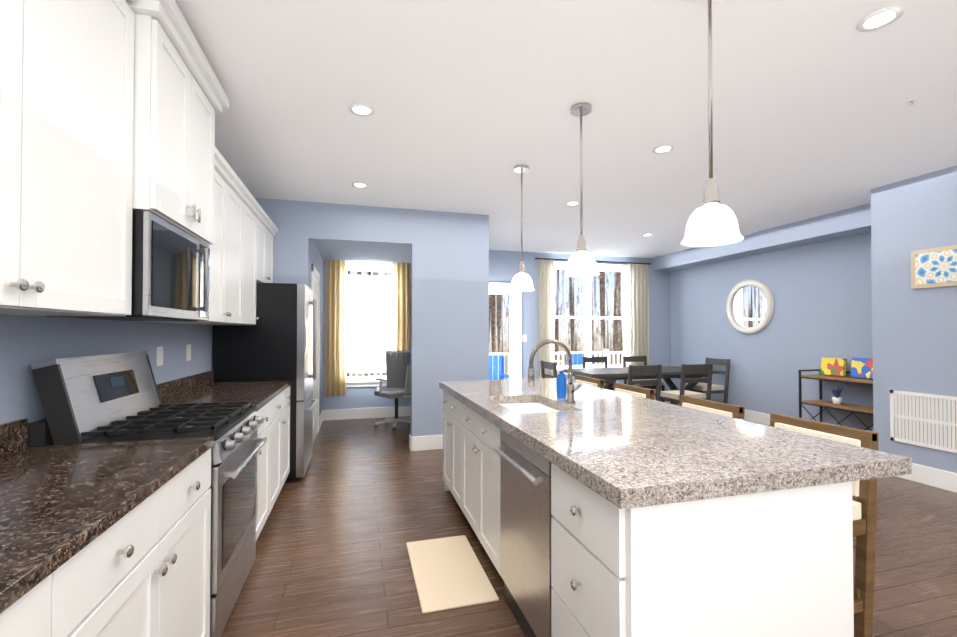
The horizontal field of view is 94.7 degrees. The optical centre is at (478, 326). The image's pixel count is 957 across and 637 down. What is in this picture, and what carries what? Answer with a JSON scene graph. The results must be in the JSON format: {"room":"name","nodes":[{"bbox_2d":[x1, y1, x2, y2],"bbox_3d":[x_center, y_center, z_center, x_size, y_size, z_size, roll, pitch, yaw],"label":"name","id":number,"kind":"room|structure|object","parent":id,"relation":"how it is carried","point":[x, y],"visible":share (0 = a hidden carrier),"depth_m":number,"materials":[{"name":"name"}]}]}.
{"room":"kitchen","nodes":[
{"label":"kitchen","id":0,"kind":"room"},
{"bbox_2d":[0,165,956,472],"bbox_3d":[1.547,0.007,2.942,7.240,2.740,9.700,0,-1,-15],"label":"wall","id":1,"kind":"structure","parent":0,"point":[838,283],"depth_m":5.12,"materials":[{"name":"blue paint"}]},
{"bbox_2d":[0,0,139,316],"bbox_3d":[-1.355,-0.668,1.087,0.347,1.241,1.247,0,-1,-15],"label":"upper cabinet","id":2,"kind":"object","parent":1,"relation":"attached to","point":[109,109],"depth_m":1.35,"materials":[{"name":"white wood"}]},
{"bbox_2d":[0,370,213,453],"bbox_3d":[-1.491,0.383,0.957,0.020,0.105,5.796,0,-1,-15],"label":"backsplash","id":3,"kind":"structure","parent":1,"relation":"attached to","point":[14,434],"depth_m":1.63,"materials":[{"name":"brown stone"}]},
{"bbox_2d":[136,0,219,247],"bbox_3d":[-1.589,-0.868,2.069,0.416,0.815,0.760,0,-1,-15],"label":"upper cabinet","id":4,"kind":"object","parent":1,"relation":"attached to","point":[178,158],"depth_m":1.95,"materials":[{"name":"white wood"}]},
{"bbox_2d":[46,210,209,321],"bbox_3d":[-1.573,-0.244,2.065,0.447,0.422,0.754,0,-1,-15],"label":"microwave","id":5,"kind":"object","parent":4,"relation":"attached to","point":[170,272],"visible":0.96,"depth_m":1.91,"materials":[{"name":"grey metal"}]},
{"bbox_2d":[138,164,247,324],"bbox_3d":[-1.859,-0.516,2.915,0.347,0.985,1.017,0,-1,-15],"label":"upper cabinet","id":6,"kind":"object","parent":1,"relation":"attached to","point":[228,305],"depth_m":3.06,"materials":[{"name":"white wood"}]},
{"bbox_2d":[248,200,259,324],"bbox_3d":[-2.042,-0.507,3.579,0.347,0.985,0.600,0,-1,-15],"label":"upper cabinet","id":7,"kind":"object","parent":1,"relation":"attached to","point":[253,216],"depth_m":3.74,"materials":[{"name":"white wood"}]},
{"bbox_2d":[260,216,275,282],"bbox_3d":[-2.211,-0.699,4.196,0.347,0.584,0.796,0,-1,-15],"label":"upper cabinet","id":8,"kind":"object","parent":1,"relation":"attached to","point":[267,233],"depth_m":4.26,"materials":[{"name":"white wood"}]},
{"bbox_2d":[311,264,319,448],"bbox_3d":[-2.030,0.348,5.515,0.030,2.123,0.978,0,-1,-15],"label":"door","id":9,"kind":"structure","parent":1,"relation":"in","point":[315,276],"depth_m":5.63,"materials":[{"name":"white"}]},
{"bbox_2d":[319,410,323,429],"bbox_3d":[-2.265,1.341,6.325,0.016,0.160,0.740,0,-1,-15],"label":"baseboard","id":10,"kind":"structure","parent":1,"relation":"attached to","point":[321,418],"depth_m":6.39,"materials":[{"name":"white"}]},
{"bbox_2d":[324,406,409,419],"bbox_3d":[-1.700,1.349,6.897,1.410,0.160,0.016,0,-1,-15],"label":"baseboard","id":11,"kind":"structure","parent":1,"relation":"attached to","point":[379,412],"depth_m":6.87,"materials":[{"name":"white"}]},
{"bbox_2d":[346,262,393,390],"bbox_3d":[-1.716,0.035,6.955,0.958,2.068,0.168,0,-1,-15],"label":"window","id":12,"kind":"structure","parent":1,"relation":"in","point":[354,381],"depth_m":6.94,"materials":[{"name":"white"}]},
{"bbox_2d":[409,435,442,450],"bbox_3d":[-0.326,1.325,5.100,0.916,0.160,0.019,0,-1,-15],"label":"baseboard","id":13,"kind":"structure","parent":1,"relation":"attached to","point":[418,443],"depth_m":5.02,"materials":[{"name":"white"}]},
{"bbox_2d":[489,282,526,379],"bbox_3d":[0.262,0.347,7.521,1.143,2.188,0.178,0,-1,-15],"label":"window","id":14,"kind":"structure","parent":1,"relation":"in","point":[496,288],"depth_m":7.57,"materials":[{"name":"white"}]},
{"bbox_2d":[554,261,626,374],"bbox_3d":[1.986,-0.149,7.977,1.758,1.993,0.168,0,-1,-15],"label":"window","id":15,"kind":"structure","parent":1,"relation":"in","point":[587,316],"depth_m":8.00,"materials":[{"name":"white"}]},
{"bbox_2d":[535,258,650,264],"bbox_3d":[2.086,-1.173,7.932,2.300,0.021,0.096,0,-1,-15],"label":"curtain rod","id":16,"kind":"object","parent":1,"relation":"attached to","point":[596,261],"visible":0.65,"depth_m":7.95,"materials":[{"name":"black metal"}]},
{"bbox_2d":[538,259,554,378],"bbox_3d":[1.175,-0.051,7.628,0.310,2.220,0.068,0,-1,-15],"label":"curtain","id":17,"kind":"object","parent":16,"relation":"hanging from","point":[546,302],"visible":0.69,"depth_m":7.63,"materials":[{"name":"white fabric"}]},
{"bbox_2d":[627,264,649,379],"bbox_3d":[2.934,-0.045,8.113,0.480,2.220,0.067,0,-1,-15],"label":"curtain","id":18,"kind":"object","parent":16,"relation":"hanging from","point":[637,312],"visible":0.83,"depth_m":8.12,"materials":[{"name":"white fabric"}]},
{"bbox_2d":[677,404,769,424],"bbox_3d":[4.168,1.343,6.448,0.016,0.160,4.000,0,-1,-15],"label":"baseboard","id":19,"kind":"structure","parent":1,"relation":"attached to","point":[758,417],"depth_m":6.54,"materials":[{"name":"white"}]},
{"bbox_2d":[726,279,774,333],"bbox_3d":[4.092,-0.304,6.687,0.045,0.830,0.830,0,-1,-15],"label":"round mirror","id":20,"kind":"object","parent":1,"relation":"attached to","point":[750,304],"visible":0.98,"depth_m":6.66,"materials":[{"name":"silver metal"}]},
{"bbox_2d":[890,390,956,452],"bbox_3d":[3.973,0.823,3.771,0.017,0.470,0.770,0,-1,-15],"label":"air vent","id":21,"kind":"object","parent":1,"relation":"in","point":[924,420],"visible":1,"depth_m":3.89,"materials":[{"name":"grey metal"}]},
{"bbox_2d":[895,463,956,492],"bbox_3d":[4.544,1.280,1.700,0.019,0.160,5.386,0,-1,-15],"label":"baseboard","id":22,"kind":"structure","parent":1,"relation":"attached to","point":[937,478],"depth_m":3.83,"materials":[{"name":"white"}]},
{"bbox_2d":[911,245,956,288],"bbox_3d":[3.975,-0.513,3.758,0.027,0.340,0.470,0,-1,-15],"label":"picture frame","id":23,"kind":"object","parent":1,"relation":"attached to","point":[933,267],"visible":0.98,"depth_m":3.82,"materials":[{"name":"beige wood"}]},
{"bbox_3d":[-1.679,-1.156,6.894,1.360,0.021,0.096,0,-1,-15],"label":"curtain rod","id":24,"kind":"object","parent":1,"relation":"attached to","visible":0},
{"bbox_2d":[325,260,345,395],"bbox_3d":[-2.166,-0.049,6.707,0.300,2.190,0.068,0,-1,-15],"label":"curtain","id":25,"kind":"object","parent":24,"relation":"hanging from","point":[335,380],"visible":0.85,"depth_m":6.71,"materials":[{"name":"fabric"}]},
{"bbox_2d":[393,263,410,389],"bbox_3d":[-1.192,-0.045,6.976,0.320,2.190,0.068,0,-1,-15],"label":"curtain","id":26,"kind":"object","parent":24,"relation":"hanging from","point":[402,307],"visible":0.56,"depth_m":6.98,"materials":[{"name":"fabric"}]},
{"bbox_2d":[175,0,956,257],"bbox_3d":[1.547,-1.413,2.961,7.240,0.100,9.700,0,-1,-15],"label":"ceiling","id":27,"kind":"structure","parent":0,"point":[471,103],"depth_m":2.74,"materials":[{"name":"white paint"}]},
{"bbox_2d":[351,182,367,187],"bbox_3d":[-1.121,-1.341,4.175,0.156,0.008,0.156,0,-1,-15],"label":"recessed light","id":28,"kind":"object","parent":27,"relation":"in","point":[359,184],"visible":0.98,"depth_m":4.17,"materials":[{"name":"white plastic"}]},
{"bbox_2d":[349,103,373,115],"bbox_3d":[-0.734,-1.360,2.768,0.156,0.008,0.156,0,-1,-15],"label":"recessed light","id":29,"kind":"object","parent":27,"relation":"in","point":[359,109],"visible":1,"depth_m":2.77,"materials":[{"name":"white"}]},
{"bbox_2d":[509,165,534,291],"bbox_3d":[0.366,-0.830,3.738,0.222,1.045,0.222,0,-1,-15],"label":"pendant light","id":30,"kind":"object","parent":27,"relation":"hanging from","point":[521,281],"visible":1,"depth_m":3.71,"materials":[{"name":"white glass"}]},
{"bbox_2d":[566,201,579,205],"bbox_3d":[1.019,-1.333,4.765,0.156,0.008,0.156,0,-1,-15],"label":"recessed light","id":31,"kind":"object","parent":27,"relation":"in","point":[571,203],"visible":0.98,"depth_m":4.76,"materials":[{"name":"white plastic"}]},
{"bbox_2d":[564,103,599,276],"bbox_3d":[0.640,-0.843,2.745,0.222,1.045,0.222,0,-1,-15],"label":"pendant light","id":32,"kind":"object","parent":27,"relation":"hanging from","point":[581,262],"visible":1,"depth_m":2.72,"materials":[{"name":"white glass"}]},
{"bbox_2d":[652,144,673,152],"bbox_3d":[1.407,-1.352,3.357,0.156,0.008,0.156,0,-1,-15],"label":"recessed light","id":33,"kind":"object","parent":27,"relation":"in","point":[665,148],"visible":1,"depth_m":3.35,"materials":[{"name":"white"}]},
{"bbox_2d":[680,0,743,246],"bbox_3d":[0.916,-0.856,1.742,0.222,1.045,0.222,0,-1,-15],"label":"pendant light","id":34,"kind":"object","parent":27,"relation":"hanging from","point":[712,221],"visible":1,"depth_m":1.72,"materials":[{"name":"white glass"}]},
{"bbox_2d":[856,6,903,31],"bbox_3d":[1.789,-1.370,1.969,0.156,0.008,0.156,0,-1,-15],"label":"recessed light","id":35,"kind":"object","parent":27,"relation":"in","point":[879,19],"visible":1,"depth_m":1.96,"materials":[{"name":"white plastic"}]},
{"bbox_2d":[905,98,918,104],"bbox_3d":[2.615,-1.354,2.663,0.060,0.025,0.060,0,-1,-15],"label":"sprinkler head","id":36,"kind":"object","parent":27,"relation":"attached to","point":[911,101],"visible":0.98,"depth_m":2.66},
{"bbox_2d":[221,416,956,636],"bbox_3d":[1.547,1.427,2.924,7.240,0.100,9.700,0,-1,-15],"label":"floor","id":37,"kind":"structure","parent":0,"point":[358,506],"depth_m":2.68,"materials":[{"name":"brown wood"}]},
{"bbox_2d":[0,546,83,636],"bbox_3d":[-0.998,0.902,0.299,0.626,0.880,1.091,0,-1,-15],"label":"base cabinet","id":38,"kind":"object","parent":37,"relation":"on","point":[53,606],"depth_m":0.86,"materials":[{"name":"white wood"}]},
{"bbox_2d":[28,351,267,636],"bbox_3d":[-1.440,0.746,2.089,0.692,1.238,0.752,0,-1,-15],"label":"range","id":39,"kind":"object","parent":37,"relation":"on","point":[106,398],"visible":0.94,"depth_m":1.92,"materials":[{"name":"grey metal"}]},
{"bbox_2d":[84,442,214,636],"bbox_3d":[-1.248,0.914,1.206,0.626,0.880,1.033,0,-1,-15],"label":"base cabinet","id":40,"kind":"object","parent":37,"relation":"on","point":[110,539],"depth_m":1.30,"materials":[{"name":"white wood"}]},
{"bbox_2d":[0,437,214,605],"bbox_3d":[-0.902,0.440,-0.022,0.636,0.035,3.597,0,-1,-15],"label":"countertop","id":41,"kind":"structure","parent":40,"relation":"on","point":[53,499],"depth_m":1.18,"materials":[{"name":"brown stone"}]},
{"bbox_2d":[125,398,275,540],"bbox_3d":[-1.660,0.934,2.702,0.626,0.880,0.539,0,-1,-15],"label":"base cabinet","id":42,"kind":"object","parent":37,"relation":"on","point":[266,456],"depth_m":2.89,"materials":[{"name":"white wood"}]},
{"bbox_2d":[160,380,291,409],"bbox_3d":[-1.774,0.482,3.141,0.636,0.035,1.433,0,-1,-15],"label":"countertop","id":43,"kind":"structure","parent":42,"relation":"on","point":[259,393],"depth_m":3.06,"materials":[{"name":"brown stone"}]},
{"bbox_2d":[212,283,317,482],"bbox_3d":[-1.988,0.506,4.241,0.797,1.775,0.786,0,-1,-15],"label":"refrigerator","id":44,"kind":"object","parent":37,"relation":"on","point":[277,342],"visible":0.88,"depth_m":3.91,"materials":[{"name":"grey metal"}]},
{"bbox_2d":[272,386,289,507],"bbox_3d":[-1.834,0.942,3.335,0.626,0.880,1.015,0,-1,-15],"label":"base cabinet","id":45,"kind":"object","parent":37,"relation":"on","point":[282,399],"depth_m":3.50,"materials":[{"name":"white wood"}]},
{"bbox_2d":[374,350,410,430],"bbox_3d":[-1.138,0.869,6.236,0.669,1.082,0.650,0,-1,-15],"label":"office chair","id":46,"kind":"object","parent":37,"relation":"on","point":[398,371],"visible":0.79,"depth_m":6.00,"materials":[{"name":"grey plastic"}]},
{"bbox_2d":[406,535,498,613],"bbox_3d":[-0.177,1.363,2.491,0.385,0.013,0.720,0,-1,-15],"label":"kitchen mat","id":47,"kind":"object","parent":37,"relation":"on","point":[449,573],"visible":0.94,"depth_m":2.40,"materials":[{"name":"beige fabric"}]},
{"bbox_2d":[540,360,556,377],"bbox_3d":[1.231,0.963,6.411,0.520,0.924,0.470,0,-1,-15],"label":"dining chair","id":48,"kind":"object","parent":37,"relation":"on","point":[549,365],"visible":0.17,"depth_m":6.32,"materials":[{"name":"grey wood"}]},
{"bbox_2d":[575,375,603,387],"bbox_3d":[0.789,0.919,3.852,0.438,0.945,0.444,0,-1,-15],"label":"stool","id":49,"kind":"object","parent":37,"relation":"on","point":[595,382],"visible":0.15,"depth_m":3.84,"materials":[{"name":"brown wood"}]},
{"bbox_2d":[582,356,622,389],"bbox_3d":[2.087,0.976,7.446,0.470,0.924,0.520,0,-1,-15],"label":"dining chair","id":50,"kind":"object","parent":37,"relation":"on","point":[593,359],"visible":0.15,"depth_m":7.66,"materials":[{"name":"grey wood"}]},
{"bbox_2d":[614,383,654,399],"bbox_3d":[0.962,0.910,3.225,0.438,0.945,0.444,0,-1,-15],"label":"stool","id":51,"kind":"object","parent":37,"relation":"on","point":[636,391],"visible":0.12,"depth_m":3.21,"materials":[{"name":"brown wood"}]},
{"bbox_2d":[563,366,718,404],"bbox_3d":[2.436,1.042,6.742,2.100,0.770,0.960,0,-1,-15],"label":"dining table","id":52,"kind":"object","parent":37,"relation":"on","point":[610,376],"visible":0.33,"depth_m":6.43,"materials":[{"name":"grey wood"}]},
{"bbox_2d":[623,356,664,401],"bbox_3d":[2.858,0.979,7.658,0.470,0.924,0.520,0,-1,-15],"label":"dining chair","id":53,"kind":"object","parent":37,"relation":"on","point":[636,359],"visible":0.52,"depth_m":7.82,"materials":[{"name":"grey wood"}]},
{"bbox_2d":[628,365,661,400],"bbox_3d":[2.074,0.955,5.876,0.470,0.924,0.520,0,-1,-15],"label":"dining chair","id":54,"kind":"object","parent":37,"relation":"on","point":[657,369],"visible":0.27,"depth_m":5.66,"materials":[{"name":"grey wood"}]},
{"bbox_2d":[439,386,853,636],"bbox_3d":[0.430,0.938,2.575,0.899,0.868,2.666,0,-1,-15],"label":"kitchen island","id":55,"kind":"object","parent":37,"relation":"on","point":[592,511],"depth_m":1.37,"materials":[{"name":"white wood"}]},
{"bbox_2d":[439,380,770,509],"bbox_3d":[0.260,0.477,2.535,0.495,0.052,2.690,0,-1,-15],"label":"island countertop","id":56,"kind":"structure","parent":55,"relation":"on","point":[640,469],"depth_m":1.50,"materials":[{"name":"grey stone"}]},
{"bbox_2d":[499,398,558,413],"bbox_3d":[0.302,0.598,2.617,0.394,0.212,0.654,0,-1,-15],"label":"sink","id":57,"kind":"object","parent":56,"relation":"in","point":[533,407],"depth_m":2.77,"materials":[{"name":"white ceramic"}]},
{"bbox_2d":[528,339,581,402],"bbox_3d":[0.444,0.262,2.560,0.299,0.378,0.144,0,-1,-15],"label":"faucet","id":58,"kind":"object","parent":56,"relation":"on","point":[571,390],"visible":1,"depth_m":2.60,"materials":[{"name":"silver metal"}]},
{"bbox_2d":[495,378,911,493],"bbox_3d":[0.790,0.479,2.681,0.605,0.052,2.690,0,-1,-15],"label":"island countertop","id":59,"kind":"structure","parent":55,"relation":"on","point":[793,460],"depth_m":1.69,"materials":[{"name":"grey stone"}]},
{"bbox_2d":[555,360,566,397],"bbox_3d":[0.525,0.334,2.822,0.077,0.240,0.064,0,-1,-15],"label":"soap bottle","id":60,"kind":"object","parent":59,"relation":"on","point":[561,389],"visible":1,"depth_m":2.80,"materials":[{"name":"blue plastic"}]},
{"bbox_2d":[660,363,712,405],"bbox_3d":[2.845,0.958,6.088,0.470,0.924,0.520,0,-1,-15],"label":"dining chair","id":61,"kind":"object","parent":37,"relation":"on","point":[673,396],"visible":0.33,"depth_m":5.91,"materials":[{"name":"grey wood"}]},
{"bbox_2d":[685,357,729,403],"bbox_3d":[3.641,0.971,7.075,0.520,0.924,0.470,0,-1,-15],"label":"dining chair","id":62,"kind":"object","parent":37,"relation":"on","point":[702,388],"visible":0.38,"depth_m":6.92,"materials":[{"name":"grey wood"}]},
{"bbox_2d":[680,395,744,419],"bbox_3d":[1.158,0.901,2.512,0.438,0.945,0.444,0,-1,-15],"label":"stool","id":63,"kind":"object","parent":37,"relation":"on","point":[729,410],"visible":0.15,"depth_m":2.51,"materials":[{"name":"brown wood"}]},
{"bbox_2d":[770,413,878,636],"bbox_3d":[1.325,0.893,1.905,0.438,0.945,0.444,0,-1,-15],"label":"stool","id":64,"kind":"object","parent":37,"relation":"on","point":[864,507],"visible":0.27,"depth_m":1.75,"materials":[{"name":"brown wood"}]},
{"bbox_2d":[798,369,872,430],"bbox_3d":[4.323,0.971,5.136,0.365,0.870,0.940,0,-1,-15],"label":"shelf","id":65,"kind":"object","parent":37,"relation":"on","point":[826,404],"visible":0.27,"depth_m":5.23,"materials":[{"name":"black metal"}]},
{"bbox_2d":[820,358,846,375],"bbox_3d":[4.351,0.491,5.410,0.073,0.214,0.270,0,-1,-15],"label":"game box","id":66,"kind":"object","parent":65,"relation":"on","point":[834,366],"visible":1,"depth_m":5.38,"materials":[{"name":"multicoloured cardboard"}]},
{"bbox_2d":[831,388,842,404],"bbox_3d":[4.276,0.826,5.260,0.107,0.191,0.107,0,-1,-15],"label":"plant pot","id":67,"kind":"object","parent":65,"relation":"on","point":[836,399],"visible":1,"depth_m":5.24,"materials":[{"name":"white ceramic"}]},
{"bbox_2d":[850,357,872,378],"bbox_3d":[4.463,0.476,5.005,0.081,0.234,0.400,0,-1,-15],"label":"game box","id":68,"kind":"object","parent":65,"relation":"on","point":[861,367],"visible":0.44,"depth_m":5.08,"materials":[{"name":"multicoloured cardboard"}]},
{"label":"outside","id":69,"kind":"structure","parent":0,"visible":0},
{"bbox_2d":[347,269,622,379],"bbox_3d":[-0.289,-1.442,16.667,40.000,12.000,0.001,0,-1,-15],"label":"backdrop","id":70,"kind":"structure","parent":69,"point":[602,303],"depth_m":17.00,"materials":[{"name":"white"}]},
{"bbox_3d":[0.237,1.628,9.070,11.000,0.100,2.848,0,-1,-15],"label":"deck","id":71,"kind":"object","parent":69,"visible":0},
{"bbox_2d":[347,349,622,379],"bbox_3d":[-0.139,1.075,10.348,11.050,1.040,0.100,0,-1,-15],"label":"railing","id":72,"kind":"object","parent":71,"relation":"on","point":[605,352],"depth_m":10.49,"materials":[{"name":"white"}]},
{"bbox_2d":[489,355,508,379],"bbox_3d":[0.311,1.085,8.998,0.680,0.980,0.600,0,-1,-15],"label":"outdoor chair","id":73,"kind":"object","parent":71,"relation":"on","point":[496,366],"depth_m":9.27,"materials":[{"name":"blue"}]},
{"bbox_2d":[567,353,592,364],"bbox_3d":[2.378,1.095,9.775,0.680,0.980,0.600,0,-1,-15],"label":"outdoor chair","id":74,"kind":"object","parent":71,"relation":"on","point":[578,361],"depth_m":9.99,"materials":[{"name":"blue"}]}
]}

